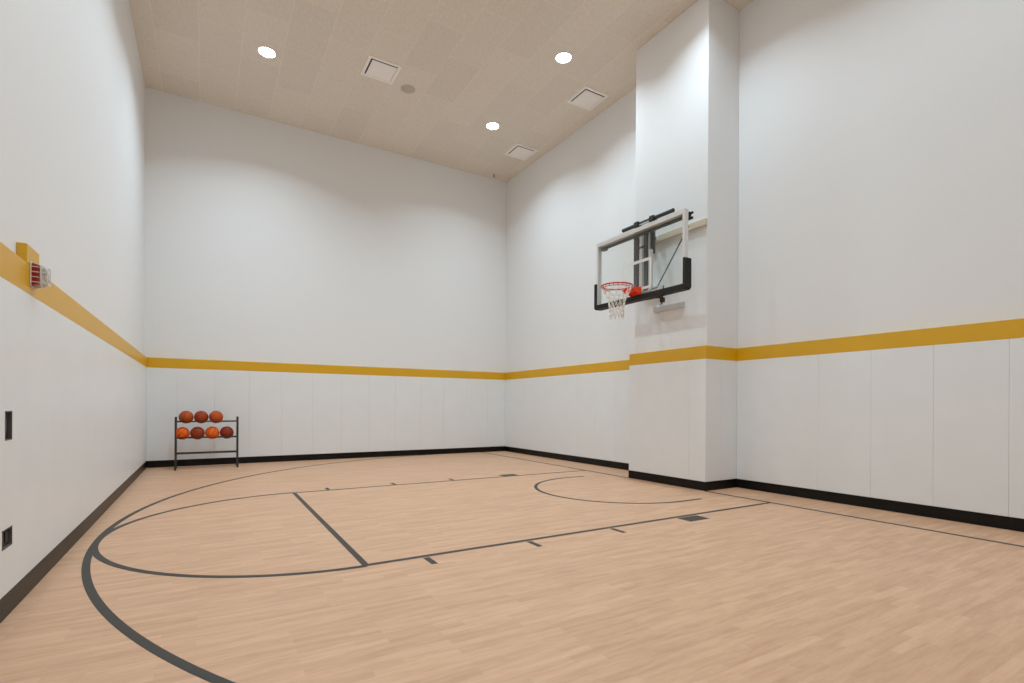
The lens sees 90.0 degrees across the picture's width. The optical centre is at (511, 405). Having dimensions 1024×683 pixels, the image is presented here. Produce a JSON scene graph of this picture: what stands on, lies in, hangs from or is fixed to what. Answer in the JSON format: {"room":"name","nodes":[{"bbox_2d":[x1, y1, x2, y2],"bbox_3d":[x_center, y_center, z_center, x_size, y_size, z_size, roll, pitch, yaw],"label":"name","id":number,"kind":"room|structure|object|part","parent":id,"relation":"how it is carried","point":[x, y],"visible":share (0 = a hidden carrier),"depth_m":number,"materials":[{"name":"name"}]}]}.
{"room":"indoor basketball court","nodes":[
{"label":"indoor basketball court","id":0,"kind":"room"},
{"bbox_2d":[0,0,146,598],"bbox_3d":[-3.000,-2.392,2.999,0.180,7.145,15.564,0,0,-31],"label":"wall","id":1,"kind":"structure","parent":0,"point":[72,85],"depth_m":4.21,"materials":[{"name":"paint"}]},
{"bbox_2d":[2,526,11,550],"bbox_3d":[-2.857,0.742,2.861,0.052,0.109,0.168,0,0,-31],"label":"power outlet","id":2,"kind":"object","parent":1,"relation":"attached to","point":[7,533],"visible":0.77,"depth_m":2.90,"materials":[{"name":"plastic"}]},
{"bbox_2d":[4,531,7,542],"bbox_3d":[-2.866,0.742,2.898,0.006,0.059,0.045,0,0,-31],"label":"socket","id":3,"kind":"object","parent":2,"relation":"attached to","point":[5,532],"depth_m":2.89,"materials":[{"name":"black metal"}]},
{"bbox_2d":[5,411,11,440],"bbox_3d":[-2.861,0.111,2.874,0.052,0.165,0.119,0,0,-31],"label":"light switch","id":4,"kind":"object","parent":1,"relation":"attached to","point":[8,414],"visible":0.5,"depth_m":2.92,"materials":[{"name":"plastic"}]},
{"bbox_3d":[-2.869,0.111,2.869,0.034,0.153,0.107,0,0,-31],"label":"plate","id":5,"kind":"part","parent":4,"relation":"part of","materials":[{"name":"plastic"}]},
{"bbox_3d":[-2.881,0.177,2.895,0.060,1.752,0.608,0,0,-31],"label":"padded panel","id":6,"kind":"part","parent":1,"relation":"part of","materials":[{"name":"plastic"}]},
{"bbox_2d":[16,242,50,288],"bbox_3d":[-3.061,-0.880,3.295,0.133,0.255,0.277,0,0,-31],"label":"fire alarm strobe","id":7,"kind":"object","parent":1,"relation":"attached to","point":[39,277],"visible":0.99,"depth_m":3.25,"materials":[{"name":"plastic"}]},
{"bbox_3d":[-3.194,0.175,3.419,0.060,1.752,0.608,0,0,-31],"label":"padded panel","id":8,"kind":"part","parent":1,"relation":"part of","materials":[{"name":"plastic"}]},
{"bbox_3d":[-3.507,0.173,3.942,0.060,1.752,0.608,0,0,-31],"label":"padded panel","id":9,"kind":"part","parent":1,"relation":"part of","materials":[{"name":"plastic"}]},
{"bbox_2d":[0,242,146,366],"bbox_3d":[-2.941,-0.794,3.004,0.060,0.188,15.264,0,0,-31],"label":"stripe","id":10,"kind":"structure","parent":1,"relation":"attached to","point":[13,268],"depth_m":3.90,"materials":[{"name":"paint"}]},
{"bbox_2d":[0,461,146,622],"bbox_3d":[-2.949,1.117,3.005,0.064,0.128,15.264,0,0,-31],"label":"baseboard","id":11,"kind":"structure","parent":1,"relation":"attached to","point":[9,601],"depth_m":3.76,"materials":[{"name":"rubber"}]},
{"bbox_3d":[-3.820,0.172,4.466,0.060,1.752,0.608,0,0,-31],"label":"padded panel","id":12,"kind":"part","parent":1,"relation":"part of","materials":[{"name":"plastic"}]},
{"bbox_3d":[-4.133,0.170,4.989,0.060,1.752,0.608,0,0,-31],"label":"padded panel","id":13,"kind":"part","parent":1,"relation":"part of","materials":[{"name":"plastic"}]},
{"bbox_3d":[-4.446,0.169,5.513,0.060,1.752,0.608,0,0,-31],"label":"padded panel","id":14,"kind":"part","parent":1,"relation":"part of","materials":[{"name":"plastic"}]},
{"bbox_3d":[-4.759,0.167,6.037,0.060,1.752,0.608,0,0,-31],"label":"padded panel","id":15,"kind":"part","parent":1,"relation":"part of","materials":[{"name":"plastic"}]},
{"bbox_3d":[-5.072,0.165,6.560,0.060,1.752,0.608,0,0,-31],"label":"padded panel","id":16,"kind":"part","parent":1,"relation":"part of","materials":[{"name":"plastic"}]},
{"bbox_3d":[-5.385,0.164,7.084,0.060,1.752,0.608,0,0,-31],"label":"padded panel","id":17,"kind":"part","parent":1,"relation":"part of","materials":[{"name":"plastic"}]},
{"bbox_3d":[-5.698,0.162,7.607,0.060,1.752,0.608,0,0,-31],"label":"padded panel","id":18,"kind":"part","parent":1,"relation":"part of","materials":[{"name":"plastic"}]},
{"bbox_3d":[-6.011,0.161,8.131,0.060,1.752,0.608,0,0,-31],"label":"padded panel","id":19,"kind":"part","parent":1,"relation":"part of","materials":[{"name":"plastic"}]},
{"bbox_3d":[-6.324,0.159,8.655,0.060,1.752,0.608,0,0,-31],"label":"padded panel","id":20,"kind":"part","parent":1,"relation":"part of","materials":[{"name":"plastic"}]},
{"bbox_3d":[-6.637,0.158,9.178,0.060,1.752,0.608,0,0,-31],"label":"padded panel","id":21,"kind":"part","parent":1,"relation":"part of","materials":[{"name":"plastic"}]},
{"bbox_3d":[-6.828,0.157,9.497,0.060,1.752,0.132,0,0,-31],"label":"padded panel","id":22,"kind":"part","parent":1,"relation":"part of","materials":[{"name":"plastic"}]},
{"bbox_2d":[144,87,506,460],"bbox_3d":[-3.546,-2.394,11.634,7.865,7.145,0.180,0,0,-31],"label":"wall","id":23,"kind":"structure","parent":0,"point":[266,240],"depth_m":11.12,"materials":[{"name":"paint"}]},
{"bbox_3d":[-6.644,0.157,9.720,0.483,1.752,0.060,0,0,-31],"label":"padded panel","id":24,"kind":"part","parent":23,"relation":"part of","materials":[{"name":"plastic"}]},
{"bbox_3d":[-6.173,0.160,10.002,0.611,1.752,0.060,0,0,-31],"label":"padded panel","id":25,"kind":"part","parent":23,"relation":"part of","materials":[{"name":"plastic"}]},
{"bbox_3d":[-5.647,0.163,10.316,0.611,1.752,0.060,0,0,-31],"label":"padded panel","id":26,"kind":"part","parent":23,"relation":"part of","materials":[{"name":"plastic"}]},
{"bbox_3d":[-5.121,0.165,10.631,0.611,1.752,0.060,0,0,-31],"label":"padded panel","id":27,"kind":"part","parent":23,"relation":"part of","materials":[{"name":"plastic"}]},
{"bbox_3d":[-4.596,0.168,10.945,0.611,1.752,0.060,0,0,-31],"label":"padded panel","id":28,"kind":"part","parent":23,"relation":"part of","materials":[{"name":"plastic"}]},
{"bbox_2d":[147,357,504,379],"bbox_3d":[-3.523,-0.797,11.583,7.745,0.188,0.060,0,0,-31],"label":"stripe","id":29,"kind":"structure","parent":23,"relation":"attached to","point":[151,362],"depth_m":11.05,"materials":[{"name":"paint"}]},
{"bbox_2d":[147,446,504,467],"bbox_3d":[-3.532,1.114,11.581,7.745,0.128,0.064,0,0,-31],"label":"baseboard","id":30,"kind":"structure","parent":23,"relation":"attached to","point":[257,459],"depth_m":11.09,"materials":[{"name":"rubber"}]},
{"bbox_3d":[-4.070,0.171,11.259,0.611,1.752,0.060,0,0,-31],"label":"padded panel","id":31,"kind":"part","parent":23,"relation":"part of","materials":[{"name":"plastic"}]},
{"bbox_3d":[-3.544,0.173,11.573,0.611,1.752,0.060,0,0,-31],"label":"padded panel","id":32,"kind":"part","parent":23,"relation":"part of","materials":[{"name":"plastic"}]},
{"bbox_3d":[-3.018,0.176,11.888,0.611,1.752,0.060,0,0,-31],"label":"padded panel","id":33,"kind":"part","parent":23,"relation":"part of","materials":[{"name":"plastic"}]},
{"bbox_3d":[-2.493,0.179,12.202,0.611,1.752,0.060,0,0,-31],"label":"padded panel","id":34,"kind":"part","parent":23,"relation":"part of","materials":[{"name":"plastic"}]},
{"bbox_3d":[-1.967,0.181,12.516,0.611,1.752,0.060,0,0,-31],"label":"padded panel","id":35,"kind":"part","parent":23,"relation":"part of","materials":[{"name":"plastic"}]},
{"bbox_3d":[-1.441,0.184,12.831,0.611,1.752,0.060,0,0,-31],"label":"padded panel","id":36,"kind":"part","parent":23,"relation":"part of","materials":[{"name":"plastic"}]},
{"bbox_3d":[-0.916,0.187,13.145,0.611,1.752,0.060,0,0,-31],"label":"padded panel","id":37,"kind":"part","parent":23,"relation":"part of","materials":[{"name":"plastic"}]},
{"bbox_3d":[-0.428,0.189,13.436,0.521,1.752,0.060,0,0,-31],"label":"padded panel","id":38,"kind":"part","parent":23,"relation":"part of","materials":[{"name":"plastic"}]},
{"bbox_2d":[129,0,753,181],"bbox_3d":[0.409,-5.997,5.050,8.545,0.100,15.964,0,0,-31],"label":"ceiling","id":39,"kind":"structure","parent":0,"point":[470,65],"depth_m":8.85,"materials":[{"name":"beige paint"}]},
{"bbox_2d":[257,46,276,58],"bbox_3d":[-4.135,-5.960,8.634,0.304,0.020,0.304,0,0,-31],"label":"recessed light","id":40,"kind":"object","parent":39,"relation":"in","point":[264,51],"visible":1,"depth_m":8.62,"materials":[{"name":"white plastic"}]},
{"bbox_2d":[259,47,274,56],"bbox_3d":[-4.135,-5.959,8.634,0.248,0.018,0.248,0,0,-31],"label":"diffuser","id":41,"kind":"object","parent":40,"relation":"attached to","point":[263,51],"depth_m":8.62,"materials":[{"name":"white plastic"}]},
{"bbox_2d":[360,54,401,84],"bbox_3d":[-2.321,-5.948,9.069,0.575,0.025,0.575,0,0,-31],"label":"ceiling vent","id":42,"kind":"object","parent":39,"relation":"in","point":[374,67],"visible":1,"depth_m":9.03,"materials":[{"name":"metal"}]},
{"bbox_3d":[-2.318,-5.939,9.081,0.441,0.006,0.441,0,0,-31],"label":"plate","id":43,"kind":"part","parent":42,"relation":"part of","materials":[{"name":"metal"}]},
{"bbox_2d":[401,85,414,93],"bbox_3d":[-1.956,-5.955,9.622,0.268,0.008,0.268,0,0,-31],"label":"ceiling speaker","id":44,"kind":"object","parent":39,"relation":"attached to","point":[408,89],"visible":1,"depth_m":9.62},
{"bbox_2d":[486,122,499,129],"bbox_3d":[-0.410,-5.941,10.872,0.304,0.020,0.304,0,0,-31],"label":"recessed light","id":45,"kind":"object","parent":39,"relation":"in","point":[491,125],"visible":1,"depth_m":10.85,"materials":[{"name":"white plastic"}]},
{"bbox_2d":[487,123,497,128],"bbox_3d":[-0.410,-5.940,10.872,0.248,0.018,0.248,0,0,-31],"label":"diffuser","id":46,"kind":"object","parent":45,"relation":"attached to","point":[489,125],"depth_m":10.85,"materials":[{"name":"white plastic"}]},
{"bbox_2d":[504,143,537,160],"bbox_3d":[0.211,-5.935,11.975,0.575,0.025,0.575,0,0,-31],"label":"ceiling vent","id":47,"kind":"object","parent":39,"relation":"in","point":[519,151],"visible":1,"depth_m":11.94,"materials":[{"name":"metal"}]},
{"bbox_3d":[0.214,-5.926,11.987,0.441,0.006,0.441,0,0,-31],"label":"plate","id":48,"kind":"part","parent":47,"relation":"part of","materials":[{"name":"metal"}]},
{"bbox_2d":[555,51,571,63],"bbox_3d":[0.879,-5.934,8.730,0.304,0.020,0.304,0,0,-31],"label":"recessed light","id":49,"kind":"object","parent":39,"relation":"in","point":[563,57],"visible":1,"depth_m":8.71,"materials":[{"name":"white plastic"}]},
{"bbox_2d":[556,53,570,62],"bbox_3d":[0.879,-5.933,8.730,0.248,0.018,0.248,0,0,-31],"label":"diffuser","id":50,"kind":"object","parent":49,"relation":"attached to","point":[560,57],"depth_m":8.72,"materials":[{"name":"white plastic"}]},
{"bbox_2d":[567,85,608,110],"bbox_3d":[1.457,-5.929,9.877,0.575,0.025,0.575,0,0,-31],"label":"ceiling vent","id":51,"kind":"object","parent":39,"relation":"in","point":[587,98],"visible":1,"depth_m":9.85,"materials":[{"name":"metal"}]},
{"bbox_3d":[1.460,-5.919,9.889,0.441,0.006,0.441,0,0,-31],"label":"plate","id":52,"kind":"part","parent":51,"relation":"part of","materials":[{"name":"metal"}]},
{"bbox_2d":[0,451,1023,682],"bbox_3d":[0.372,1.257,5.050,8.545,0.122,15.964,0,0,-31],"label":"floor","id":53,"kind":"structure","parent":0,"point":[495,566],"depth_m":3.48,"materials":[{"name":"brown wood"}]},
{"bbox_2d":[174,416,238,470],"bbox_3d":[-5.735,0.686,9.631,1.026,0.962,0.390,0,0,-31],"label":"ball rack","id":54,"kind":"object","parent":53,"relation":"on","point":[176,453],"visible":0.98,"depth_m":9.59,"materials":[{"name":"metal"}]},
{"bbox_3d":[-6.162,0.674,9.376,0.026,0.942,0.324,0,0,-31],"label":"frame","id":55,"kind":"part","parent":54,"relation":"part of","materials":[{"name":"metal"}]},
{"bbox_2d":[176,427,189,439],"bbox_3d":[-6.075,0.507,9.428,0.235,0.235,0.234,0,0,-5],"label":"basketball","id":56,"kind":"object","parent":54,"relation":"on","point":[182,431],"visible":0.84,"depth_m":9.35,"materials":[{"name":"leather"}]},
{"bbox_2d":[179,411,193,423],"bbox_3d":[-6.024,0.210,9.457,0.234,0.235,0.235,0,0,-41],"label":"basketball","id":57,"kind":"object","parent":54,"relation":"on","point":[184,415],"visible":0.97,"depth_m":9.38,"materials":[{"name":"leather"}]},
{"bbox_2d":[190,427,204,438],"bbox_3d":[-5.871,0.509,9.550,0.235,0.237,0.235,0,0,-39],"label":"basketball","id":58,"kind":"object","parent":54,"relation":"on","point":[196,431],"visible":0.99,"depth_m":9.47,"materials":[{"name":"rubber"}]},
{"bbox_2d":[194,411,208,422],"bbox_3d":[-5.819,0.211,9.580,0.236,0.239,0.235,0,0,-16],"label":"basketball","id":59,"kind":"object","parent":54,"relation":"on","point":[200,415],"visible":0.94,"depth_m":9.50,"materials":[{"name":"rubber"}]},
{"bbox_3d":[-5.788,0.877,9.719,0.966,0.022,0.023,0,0,-31],"label":"rail","id":60,"kind":"part","parent":54,"relation":"part of","materials":[{"name":"metal"}]},
{"bbox_3d":[-5.684,0.877,9.544,0.966,0.022,0.023,0,0,-31],"label":"rail","id":61,"kind":"part","parent":54,"relation":"part of","materials":[{"name":"metal"}]},
{"bbox_3d":[-5.682,0.589,9.544,0.966,0.022,0.023,0,0,-31],"label":"rail","id":62,"kind":"part","parent":54,"relation":"part of","materials":[{"name":"metal"}]},
{"bbox_3d":[-5.681,0.291,9.544,0.966,0.022,0.023,0,0,-31],"label":"rail","id":63,"kind":"part","parent":54,"relation":"part of","materials":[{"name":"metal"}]},
{"bbox_2d":[205,426,218,438],"bbox_3d":[-5.666,0.510,9.672,0.235,0.239,0.235,0,0,-23],"label":"basketball","id":64,"kind":"object","parent":54,"relation":"on","point":[212,431],"visible":0.98,"depth_m":9.60,"materials":[{"name":"leather"}]},
{"bbox_2d":[209,411,222,422],"bbox_3d":[-5.612,0.212,9.704,0.234,0.239,0.234,0,0,-7],"label":"basketball","id":65,"kind":"object","parent":54,"relation":"on","point":[215,415],"visible":0.97,"depth_m":9.62,"materials":[{"name":"rubber"}]},
{"bbox_2d":[220,426,233,438],"bbox_3d":[-5.460,0.511,9.795,0.239,0.235,0.234,0,0,-3],"label":"basketball","id":66,"kind":"object","parent":54,"relation":"on","point":[225,431],"visible":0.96,"depth_m":9.71,"materials":[{"name":"rubber"}]},
{"bbox_3d":[-5.308,0.678,9.887,0.026,0.942,0.324,0,0,-31],"label":"frame","id":67,"kind":"part","parent":54,"relation":"part of","materials":[{"name":"metal"}]},
{"bbox_2d":[629,0,738,481],"bbox_3d":[2.695,-2.362,8.118,0.759,7.144,1.533,0,0,-31],"label":"wall pillar","id":68,"kind":"structure","parent":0,"point":[683,414],"depth_m":7.62,"materials":[{"name":"paint"}]},
{"bbox_2d":[594,208,706,319],"bbox_3d":[1.845,-2.063,7.804,1.139,1.573,1.919,0,0,-31],"label":"basketball hoop","id":69,"kind":"object","parent":68,"relation":"attached to","point":[643,289],"visible":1,"depth_m":7.76,"materials":[{"name":"clear glass"}]},
{"bbox_3d":[1.990,-2.644,7.890,0.080,0.070,1.800,0,0,-31],"label":"cross rail","id":70,"kind":"part","parent":69,"relation":"part of","materials":[{"name":"metal"}]},
{"bbox_3d":[2.253,-2.133,7.532,0.032,0.789,0.868,0,0,-32],"label":"brace rod","id":71,"kind":"part","parent":69,"relation":"part of","materials":[{"name":"black metal"}]},
{"bbox_3d":[2.305,0.203,8.066,0.060,1.752,1.234,0,0,-31],"label":"padded panel","id":72,"kind":"part","parent":68,"relation":"part of","materials":[{"name":"fabric"}]},
{"bbox_2d":[629,345,708,365],"bbox_3d":[2.387,-0.767,7.939,0.060,0.188,1.533,0,0,-31],"label":"stripe","id":73,"kind":"structure","parent":68,"relation":"attached to","point":[698,352],"depth_m":7.82,"materials":[{"name":"paint"}]},
{"bbox_2d":[628,470,735,490],"bbox_3d":[2.648,1.145,8.101,0.700,0.128,1.541,0,0,-31],"label":"baseboard","id":74,"kind":"structure","parent":68,"relation":"attached to","point":[687,483],"depth_m":7.59,"materials":[{"name":"rubber"}]},
{"bbox_3d":[2.699,0.205,7.408,0.060,1.752,0.295,0,0,-31],"label":"padded panel","id":75,"kind":"part","parent":68,"relation":"part of","materials":[{"name":"fabric"}]},
{"bbox_3d":[2.907,0.206,7.377,0.264,1.752,0.030,0,0,-31],"label":"padded panel","id":76,"kind":"part","parent":68,"relation":"part of","materials":[{"name":"fabric"}]},
{"bbox_2d":[709,346,736,360],"bbox_3d":[3.098,-0.763,7.489,0.700,0.188,0.030,0,0,-31],"label":"stripe","id":77,"kind":"structure","parent":68,"relation":"attached to","point":[719,353],"depth_m":7.45,"materials":[{"name":"plastic"}]},
{"bbox_3d":[3.182,0.207,7.541,0.372,1.752,0.030,0,0,-31],"label":"padded panel","id":78,"kind":"part","parent":68,"relation":"part of","materials":[{"name":"fabric"}]},
{"bbox_2d":[505,0,1023,518],"bbox_3d":[3.802,-2.357,7.066,0.180,7.145,15.564,0,0,-31],"label":"wall","id":79,"kind":"structure","parent":0,"point":[881,142],"depth_m":6.37,"materials":[{"name":"paint"}]},
{"bbox_3d":[-0.007,0.191,13.298,0.060,1.752,0.608,0,0,-31],"label":"padded panel","id":80,"kind":"part","parent":79,"relation":"part of","materials":[{"name":"plastic"}]},
{"bbox_3d":[0.306,0.193,12.774,0.060,1.752,0.608,0,0,-31],"label":"padded panel","id":81,"kind":"part","parent":79,"relation":"part of","materials":[{"name":"plastic"}]},
{"bbox_3d":[0.619,0.195,12.251,0.060,1.752,0.608,0,0,-31],"label":"padded panel","id":82,"kind":"part","parent":79,"relation":"part of","materials":[{"name":"plastic"}]},
{"bbox_3d":[0.932,0.196,11.727,0.060,1.752,0.608,0,0,-31],"label":"padded panel","id":83,"kind":"part","parent":79,"relation":"part of","materials":[{"name":"plastic"}]},
{"bbox_2d":[505,360,628,379],"bbox_3d":[1.218,-0.773,11.258,0.060,0.188,5.364,0,0,-31],"label":"stripe","id":84,"kind":"structure","parent":79,"relation":"attached to","point":[624,364],"depth_m":11.05,"materials":[{"name":"paint"}]},
{"bbox_2d":[505,446,628,469],"bbox_3d":[1.208,1.138,11.255,0.064,0.128,5.360,0,0,-31],"label":"baseboard","id":85,"kind":"structure","parent":79,"relation":"attached to","point":[612,464],"depth_m":11.03,"materials":[{"name":"rubber"}]},
{"bbox_3d":[1.245,0.198,11.204,0.060,1.752,0.608,0,0,-31],"label":"padded panel","id":86,"kind":"part","parent":79,"relation":"part of","materials":[{"name":"plastic"}]},
{"bbox_3d":[1.558,0.199,10.680,0.060,1.752,0.608,0,0,-31],"label":"padded panel","id":87,"kind":"part","parent":79,"relation":"part of","materials":[{"name":"plastic"}]},
{"bbox_3d":[1.871,0.201,10.156,0.060,1.752,0.608,0,0,-31],"label":"padded panel","id":88,"kind":"part","parent":79,"relation":"part of","materials":[{"name":"plastic"}]},
{"bbox_3d":[2.184,0.202,9.633,0.060,1.752,0.608,0,0,-31],"label":"padded panel","id":89,"kind":"part","parent":79,"relation":"part of","materials":[{"name":"plastic"}]},
{"bbox_3d":[3.678,0.210,7.134,0.060,1.752,1.178,0,0,-31],"label":"padded panel","id":90,"kind":"part","parent":79,"relation":"part of","materials":[{"name":"fabric"}]},
{"bbox_3d":[4.138,0.212,6.365,0.060,1.752,0.609,0,0,-31],"label":"padded panel","id":91,"kind":"part","parent":79,"relation":"part of","materials":[{"name":"fabric"}]},
{"bbox_2d":[736,479,1023,531],"bbox_3d":[5.516,1.160,4.048,0.064,0.128,8.367,0,0,-31],"label":"baseboard","id":92,"kind":"structure","parent":79,"relation":"attached to","point":[983,519],"depth_m":5.86,"materials":[{"name":"rubber"}]},
{"bbox_2d":[737,318,1023,360],"bbox_3d":[5.527,-0.751,4.049,0.060,0.188,8.367,0,0,-31],"label":"stripe","id":93,"kind":"structure","parent":79,"relation":"attached to","point":[1014,328],"depth_m":5.87,"materials":[{"name":"paint"}]},
{"bbox_3d":[4.451,0.214,5.841,0.060,1.752,0.609,0,0,-31],"label":"padded panel","id":94,"kind":"part","parent":79,"relation":"part of","materials":[{"name":"fabric"}]},
{"bbox_3d":[4.764,0.216,5.317,0.060,1.752,0.609,0,0,-31],"label":"padded panel","id":95,"kind":"part","parent":79,"relation":"part of","materials":[{"name":"fabric"}]},
{"bbox_3d":[5.077,0.217,4.793,0.060,1.752,0.609,0,0,-31],"label":"padded panel","id":96,"kind":"part","parent":79,"relation":"part of","materials":[{"name":"plastic"}]}
]}

